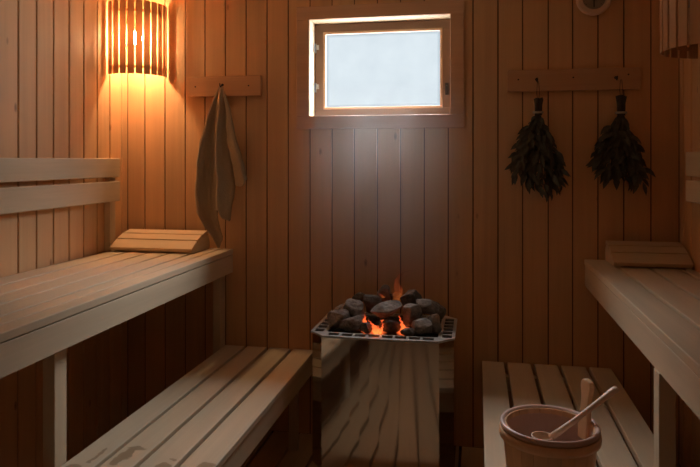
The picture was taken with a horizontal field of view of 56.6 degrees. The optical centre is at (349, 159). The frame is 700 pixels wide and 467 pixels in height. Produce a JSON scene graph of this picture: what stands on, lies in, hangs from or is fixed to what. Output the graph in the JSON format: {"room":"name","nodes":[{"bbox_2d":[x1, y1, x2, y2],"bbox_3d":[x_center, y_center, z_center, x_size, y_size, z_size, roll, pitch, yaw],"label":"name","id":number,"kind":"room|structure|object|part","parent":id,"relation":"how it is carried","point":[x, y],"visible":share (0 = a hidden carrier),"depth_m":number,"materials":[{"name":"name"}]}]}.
{"room":"sauna","nodes":[
{"label":"sauna","id":0,"kind":"room"},
{"bbox_2d":[0,0,127,466],"bbox_3d":[-1.478,0.190,1.466,0.150,2.320,3.750,0,0,11],"label":"wall","id":1,"kind":"structure","parent":0,"point":[59,98],"depth_m":2.63,"materials":[{"name":"brown wood"}]},
{"bbox_2d":[0,158,119,250],"bbox_3d":[-1.393,0.203,1.380,0.050,0.422,3.275,0,0,11],"label":"backrest","id":2,"kind":"object","parent":1,"relation":"attached to","point":[40,197],"visible":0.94,"depth_m":2.57,"materials":[{"name":"brown wood"}]},
{"bbox_3d":[-1.378,0.142,1.377,0.020,0.092,3.275,0,0,11],"label":"rail","id":3,"kind":"part","parent":2,"relation":"part of","materials":[{"name":"brown wood"}]},
{"bbox_3d":[-1.378,0.035,1.377,0.020,0.086,3.275,0,0,11],"label":"rail","id":4,"kind":"part","parent":2,"relation":"part of","materials":[{"name":"brown wood"}]},
{"bbox_2d":[108,0,166,77],"bbox_3d":[-0.984,-0.557,3.020,0.216,0.333,0.202,0,0,11],"label":"wall lamp","id":5,"kind":"object","parent":1,"relation":"attached to","point":[131,36],"visible":1,"depth_m":2.95,"materials":[{"name":"brown wood"}]},
{"bbox_2d":[126,24,135,45],"bbox_3d":[-1.032,-0.600,3.069,0.056,0.100,0.159,0,0,-25],"label":"bulb","id":6,"kind":"object","parent":5,"relation":"attached to","point":[126,24],"depth_m":3.00,"materials":[{"name":"beige"}]},
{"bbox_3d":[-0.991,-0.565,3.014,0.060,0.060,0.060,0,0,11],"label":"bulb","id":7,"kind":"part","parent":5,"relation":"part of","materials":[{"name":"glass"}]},
{"bbox_2d":[128,0,679,465],"bbox_3d":[0.153,0.190,2.981,2.871,2.320,0.150,0,0,11],"label":"wall","id":8,"kind":"structure","parent":0,"point":[321,218],"depth_m":2.87,"materials":[{"name":"brown wood"}]},
{"bbox_2d":[189,75,261,96],"bbox_3d":[-0.587,-0.344,3.021,0.353,0.094,0.054,0,0,11],"label":"board","id":9,"kind":"object","parent":8,"relation":"attached to","point":[251,85],"visible":0.99,"depth_m":3.03,"materials":[{"name":"brown wood"}]},
{"bbox_2d":[195,86,246,247],"bbox_3d":[-0.587,0.034,2.995,0.251,0.753,0.062,0,0,11],"label":"towel","id":10,"kind":"object","parent":9,"relation":"hanging from","point":[220,167],"visible":1,"depth_m":3.00,"materials":[{"name":"fabric"}]},
{"bbox_2d":[297,0,463,128],"bbox_3d":[0.141,-0.419,2.976,0.754,0.558,0.164,0,0,11],"label":"window","id":11,"kind":"structure","parent":8,"relation":"in","point":[313,24],"depth_m":2.95,"materials":[{"name":"brown wood"}]},
{"bbox_3d":[0.143,-0.419,2.983,0.667,0.471,0.150,0,0,11],"label":"frame","id":12,"kind":"part","parent":11,"relation":"part of","materials":[{"name":"brown wood"}]},
{"bbox_3d":[0.149,-0.419,3.016,0.638,0.442,0.022,0,0,11],"label":"sash","id":13,"kind":"part","parent":11,"relation":"part of","materials":[{"name":"brown wood"}]},
{"bbox_2d":[508,67,640,91],"bbox_3d":[0.937,-0.338,2.724,0.536,0.092,0.054,0,0,11],"label":"board","id":14,"kind":"object","parent":8,"relation":"attached to","point":[584,79],"visible":1,"depth_m":2.73,"materials":[{"name":"brown wood"}]},
{"bbox_2d":[505,81,570,202],"bbox_3d":[0.781,-0.077,2.714,0.265,0.512,0.112,0,0,11],"label":"whisk","id":15,"kind":"object","parent":14,"relation":"hanging from","point":[535,142],"visible":1,"depth_m":2.71,"materials":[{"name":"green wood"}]},
{"bbox_3d":[0.793,-0.225,2.736,0.040,0.075,0.027,0,0,-2],"label":"handle","id":16,"kind":"part","parent":15,"relation":"part of","materials":[{"name":"brown wood"}]},
{"bbox_2d":[586,79,654,194],"bbox_3d":[1.102,-0.094,2.656,0.275,0.477,0.103,0,0,11],"label":"whisk","id":17,"kind":"object","parent":14,"relation":"hanging from","point":[617,143],"visible":1,"depth_m":2.64,"materials":[{"name":"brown plant"}]},
{"bbox_3d":[1.115,-0.225,2.669,0.040,0.086,0.034,0,0,43],"label":"handle","id":18,"kind":"part","parent":17,"relation":"part of","materials":[{"name":"brown wood"}]},
{"bbox_2d":[576,0,611,15],"bbox_3d":[1.021,-0.677,2.720,0.142,0.142,0.030,0,0,11],"label":"thermometer","id":19,"kind":"object","parent":8,"relation":"attached to","point":[588,7],"visible":1,"depth_m":2.71,"materials":[{"name":"brown wood"}]},
{"bbox_2d":[241,430,679,466],"bbox_3d":[-0.192,1.310,1.214,2.871,0.120,3.850,0,0,11],"label":"floor","id":20,"kind":"structure","parent":0,"point":[272,450],"depth_m":2.76,"materials":[{"name":"brown wood"}]},
{"bbox_2d":[0,248,232,466],"bbox_3d":[-1.138,0.832,1.403,0.538,0.836,3.438,0,0,11],"label":"bench","id":21,"kind":"object","parent":20,"relation":"on","point":[46,311],"visible":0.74,"depth_m":2.06,"materials":[{"name":"brown wood"}]},
{"bbox_3d":[-0.839,0.876,1.848,0.038,0.748,0.055,0,0,11],"label":"leg","id":22,"kind":"part","parent":21,"relation":"part of","materials":[{"name":"brown wood"}]},
{"bbox_3d":[-1.134,0.426,1.401,0.530,0.024,3.436,0,0,11],"label":"seat","id":23,"kind":"part","parent":21,"relation":"part of","materials":[{"name":"brown wood"}]},
{"bbox_2d":[110,229,209,253],"bbox_3d":[-0.870,0.370,2.991,0.396,0.084,0.206,0,0,11],"label":"headrest cover","id":24,"kind":"object","parent":21,"relation":"on","point":[189,241],"visible":0.99,"depth_m":2.94,"materials":[{"name":"brown wood"}]},
{"bbox_3d":[-0.609,0.876,3.023,0.038,0.748,0.055,0,0,11],"label":"leg","id":25,"kind":"part","parent":21,"relation":"part of","materials":[{"name":"brown wood"}]},
{"bbox_2d":[61,345,312,466],"bbox_3d":[-0.700,1.058,1.317,0.430,0.385,3.436,0,0,11],"label":"bench","id":26,"kind":"object","parent":20,"relation":"on","point":[218,412],"visible":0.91,"depth_m":2.23,"materials":[{"name":"brown wood"}]},
{"bbox_3d":[-0.243,1.070,2.806,0.040,0.360,0.024,0,0,11],"label":"leg","id":27,"kind":"part","parent":26,"relation":"part of","materials":[{"name":"brown wood"}]},
{"bbox_2d":[311,312,456,466],"bbox_3d":[0.143,0.938,2.557,0.542,0.624,0.406,0,0,11],"label":"heater","id":28,"kind":"object","parent":20,"relation":"on","point":[386,399],"visible":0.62,"depth_m":2.37,"materials":[{"name":"silver metal"}]},
{"bbox_2d":[327,309,349,327],"bbox_3d":[-0.044,0.617,2.527,0.093,0.077,0.069,0,0,11],"label":"stone","id":29,"kind":"object","parent":28,"relation":"on","point":[334,317],"visible":0.92,"depth_m":2.51,"materials":[{"name":"grey stone"}]},
{"bbox_2d":[334,303,343,309],"bbox_3d":[-0.029,0.603,2.601,0.080,0.054,0.051,0,0,11],"label":"stone","id":30,"kind":"object","parent":28,"relation":"on","point":[340,306],"visible":0.23,"depth_m":2.60,"materials":[{"name":"grey stone"}]},
{"bbox_2d":[339,315,366,331],"bbox_3d":[0.010,0.622,2.487,0.103,0.066,0.070,0,0,11],"label":"stone","id":31,"kind":"object","parent":28,"relation":"on","point":[352,324],"visible":0.88,"depth_m":2.46,"materials":[{"name":"grey stone"}]},
{"bbox_2d":[343,298,364,316],"bbox_3d":[0.014,0.581,2.543,0.065,0.075,0.078,0,0,-37],"label":"stone","id":32,"kind":"object","parent":28,"relation":"on","point":[355,307],"visible":0.74,"depth_m":2.53,"materials":[{"name":"grey stone"}]},
{"bbox_2d":[352,292,364,301],"bbox_3d":[0.039,0.567,2.672,0.064,0.047,0.043,0,0,36],"label":"stone","id":33,"kind":"object","parent":28,"relation":"on","point":[359,296],"visible":0.54,"depth_m":2.66,"materials":[{"name":"grey stone"}]},
{"bbox_2d":[359,322,371,333],"bbox_3d":[0.059,0.634,2.455,0.050,0.044,0.036,0,0,42],"label":"stone","id":34,"kind":"object","parent":28,"relation":"on","point":[365,327],"visible":1,"depth_m":2.44,"materials":[{"name":"grey stone"}]},
{"bbox_2d":[363,294,381,313],"bbox_3d":[0.099,0.574,2.583,0.089,0.077,0.075,0,0,11],"label":"stone","id":35,"kind":"object","parent":28,"relation":"on","point":[370,301],"visible":0.66,"depth_m":2.56,"materials":[{"name":"grey stone"}]},
{"bbox_2d":[370,322,378,333],"bbox_3d":[0.088,0.627,2.436,0.041,0.056,0.018,0,0,-2],"label":"flame","id":36,"kind":"object","parent":28,"relation":"in","point":[374,327],"visible":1,"depth_m":2.43,"materials":[{"name":"orange"}]},
{"bbox_2d":[316,320,452,337],"bbox_3d":[0.143,0.705,2.558,0.530,0.091,0.392,0,0,11],"label":"basket","id":37,"kind":"object","parent":28,"relation":"on","point":[323,330],"depth_m":2.45,"materials":[{"name":"silver metal"}]},
{"bbox_2d":[370,300,401,317],"bbox_3d":[0.139,0.574,2.490,0.123,0.069,0.070,0,0,11],"label":"stone","id":38,"kind":"object","parent":28,"relation":"on","point":[385,309],"visible":1,"depth_m":2.48,"materials":[{"name":"grey stone"}]},
{"bbox_2d":[377,284,390,301],"bbox_3d":[0.140,0.545,2.662,0.058,0.070,0.049,0,0,11],"label":"stone","id":39,"kind":"object","parent":38,"relation":"on","point":[383,292],"visible":0.88,"depth_m":2.65,"materials":[{"name":"stone"}]},
{"bbox_2d":[379,318,400,331],"bbox_3d":[0.153,0.628,2.461,0.062,0.059,0.071,0,0,-34],"label":"stone","id":40,"kind":"object","parent":28,"relation":"on","point":[389,325],"visible":0.93,"depth_m":2.44,"materials":[{"name":"stone"}]},
{"bbox_2d":[390,292,401,300],"bbox_3d":[0.188,0.562,2.656,0.052,0.047,0.038,0,0,11],"label":"stone","id":41,"kind":"object","parent":28,"relation":"on","point":[394,296],"visible":0.75,"depth_m":2.64,"materials":[{"name":"orange"}]},
{"bbox_2d":[400,328,416,335],"bbox_3d":[0.220,0.642,2.418,0.067,0.036,0.038,0,0,11],"label":"stone","id":42,"kind":"object","parent":28,"relation":"on","point":[406,331],"visible":0.98,"depth_m":2.40,"materials":[{"name":"grey stone"}]},
{"bbox_2d":[402,303,422,326],"bbox_3d":[0.240,0.592,2.482,0.067,0.085,0.062,0,0,-38],"label":"stone","id":43,"kind":"object","parent":28,"relation":"on","point":[411,312],"visible":0.92,"depth_m":2.46,"materials":[{"name":"grey stone"}]},
{"bbox_2d":[400,289,421,305],"bbox_3d":[0.242,0.549,2.563,0.086,0.079,0.066,0,0,11],"label":"stone","id":44,"kind":"object","parent":43,"relation":"on","point":[410,296],"visible":0.72,"depth_m":2.54,"materials":[{"name":"grey stone"}]},
{"bbox_2d":[411,318,432,334],"bbox_3d":[0.268,0.624,2.427,0.080,0.061,0.055,0,0,11],"label":"stone","id":45,"kind":"object","parent":28,"relation":"on","point":[422,326],"visible":0.95,"depth_m":2.41,"materials":[{"name":"grey stone"}]},
{"bbox_2d":[416,299,438,313],"bbox_3d":[0.304,0.574,2.534,0.088,0.063,0.070,0,0,11],"label":"stone","id":46,"kind":"object","parent":28,"relation":"on","point":[428,306],"visible":0.83,"depth_m":2.51,"materials":[{"name":"grey stone"}]},
{"bbox_2d":[427,313,441,333],"bbox_3d":[0.319,0.615,2.452,0.054,0.079,0.053,0,0,11],"label":"stone","id":47,"kind":"object","parent":28,"relation":"on","point":[435,318],"visible":0.84,"depth_m":2.43,"materials":[{"name":"grey stone"}]},
{"bbox_2d":[429,301,445,319],"bbox_3d":[0.344,0.600,2.593,0.079,0.074,0.053,0,0,11],"label":"stone","id":48,"kind":"object","parent":28,"relation":"on","point":[442,310],"visible":0.41,"depth_m":2.58,"materials":[{"name":"grey stone"}]},
{"bbox_2d":[482,361,653,466],"bbox_3d":[0.502,1.060,1.082,0.529,0.380,3.436,0,0,11],"label":"bench","id":49,"kind":"object","parent":20,"relation":"on","point":[555,389],"visible":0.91,"depth_m":2.33,"materials":[{"name":"brown wood"}]},
{"bbox_2d":[499,378,601,466],"bbox_3d":[0.503,0.715,1.639,0.248,0.308,0.248,0,0,11],"label":"bucket","id":50,"kind":"object","parent":49,"relation":"on","point":[578,446],"visible":0.97,"depth_m":1.61,"materials":[{"name":"brown wood"}]},
{"bbox_2d":[531,386,618,440],"bbox_3d":[0.557,0.643,1.606,0.213,0.167,0.053,0,0,5],"label":"ladle","id":51,"kind":"object","parent":50,"relation":"in","point":[612,391],"visible":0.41,"depth_m":1.60,"materials":[{"name":"brown wood"}]},
{"bbox_2d":[531,431,552,440],"bbox_3d":[0.477,0.706,1.613,0.053,0.043,0.053,0,0,11],"label":"cup","id":52,"kind":"object","parent":51,"relation":"on","point":[542,435],"depth_m":1.63,"materials":[{"name":"brown wood"}]},
{"bbox_2d":[584,259,699,466],"bbox_3d":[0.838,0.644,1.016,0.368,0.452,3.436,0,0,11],"label":"bench","id":53,"kind":"object","parent":20,"relation":"on","point":[658,308],"visible":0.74,"depth_m":1.76,"materials":[{"name":"brown wood"}]},
{"bbox_3d":[0.838,0.430,1.016,0.368,0.024,3.436,0,0,11],"label":"seat","id":54,"kind":"part","parent":53,"relation":"part of","materials":[{"name":"brown wood"}]},
{"bbox_2d":[605,240,692,269],"bbox_3d":[1.182,0.374,2.590,0.284,0.084,0.206,0,0,11],"label":"headrest cover","id":55,"kind":"object","parent":53,"relation":"on","point":[618,254],"visible":1,"depth_m":2.54,"materials":[{"name":"brown wood"}]},
{"bbox_3d":[0.791,0.700,1.634,0.040,0.339,0.050,0,0,11],"label":"leg","id":56,"kind":"part","parent":53,"relation":"part of","materials":[{"name":"brown wood"}]},
{"bbox_2d":[679,43,699,466],"bbox_3d":[1.094,0.190,0.963,0.150,2.320,3.750,0,0,11],"label":"wall","id":57,"kind":"structure","parent":0,"point":[689,69],"depth_m":2.54,"materials":[{"name":"brown wood"}]},
{"bbox_2d":[660,0,699,58],"bbox_3d":[1.143,-0.521,2.152,0.208,0.318,0.384,0,0,11],"label":"wall lamp","id":58,"kind":"object","parent":57,"relation":"attached to","point":[688,10],"visible":1,"depth_m":2.10,"materials":[{"name":"brown wood"}]},
{"bbox_2d":[686,151,699,203],"bbox_3d":[0.974,0.194,0.867,0.048,0.448,3.175,0,0,11],"label":"backrest","id":59,"kind":"object","parent":57,"relation":"attached to","point":[692,158],"visible":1,"depth_m":2.34,"materials":[{"name":"brown wood"}]},
{"bbox_3d":[0.960,0.115,0.870,0.020,0.080,3.175,0,0,11],"label":"rail","id":60,"kind":"part","parent":59,"relation":"part of","materials":[{"name":"brown wood"}]},
{"bbox_3d":[0.960,0.015,0.870,0.020,0.090,3.175,0,0,11],"label":"rail","id":61,"kind":"part","parent":59,"relation":"part of","materials":[{"name":"brown wood"}]}
]}

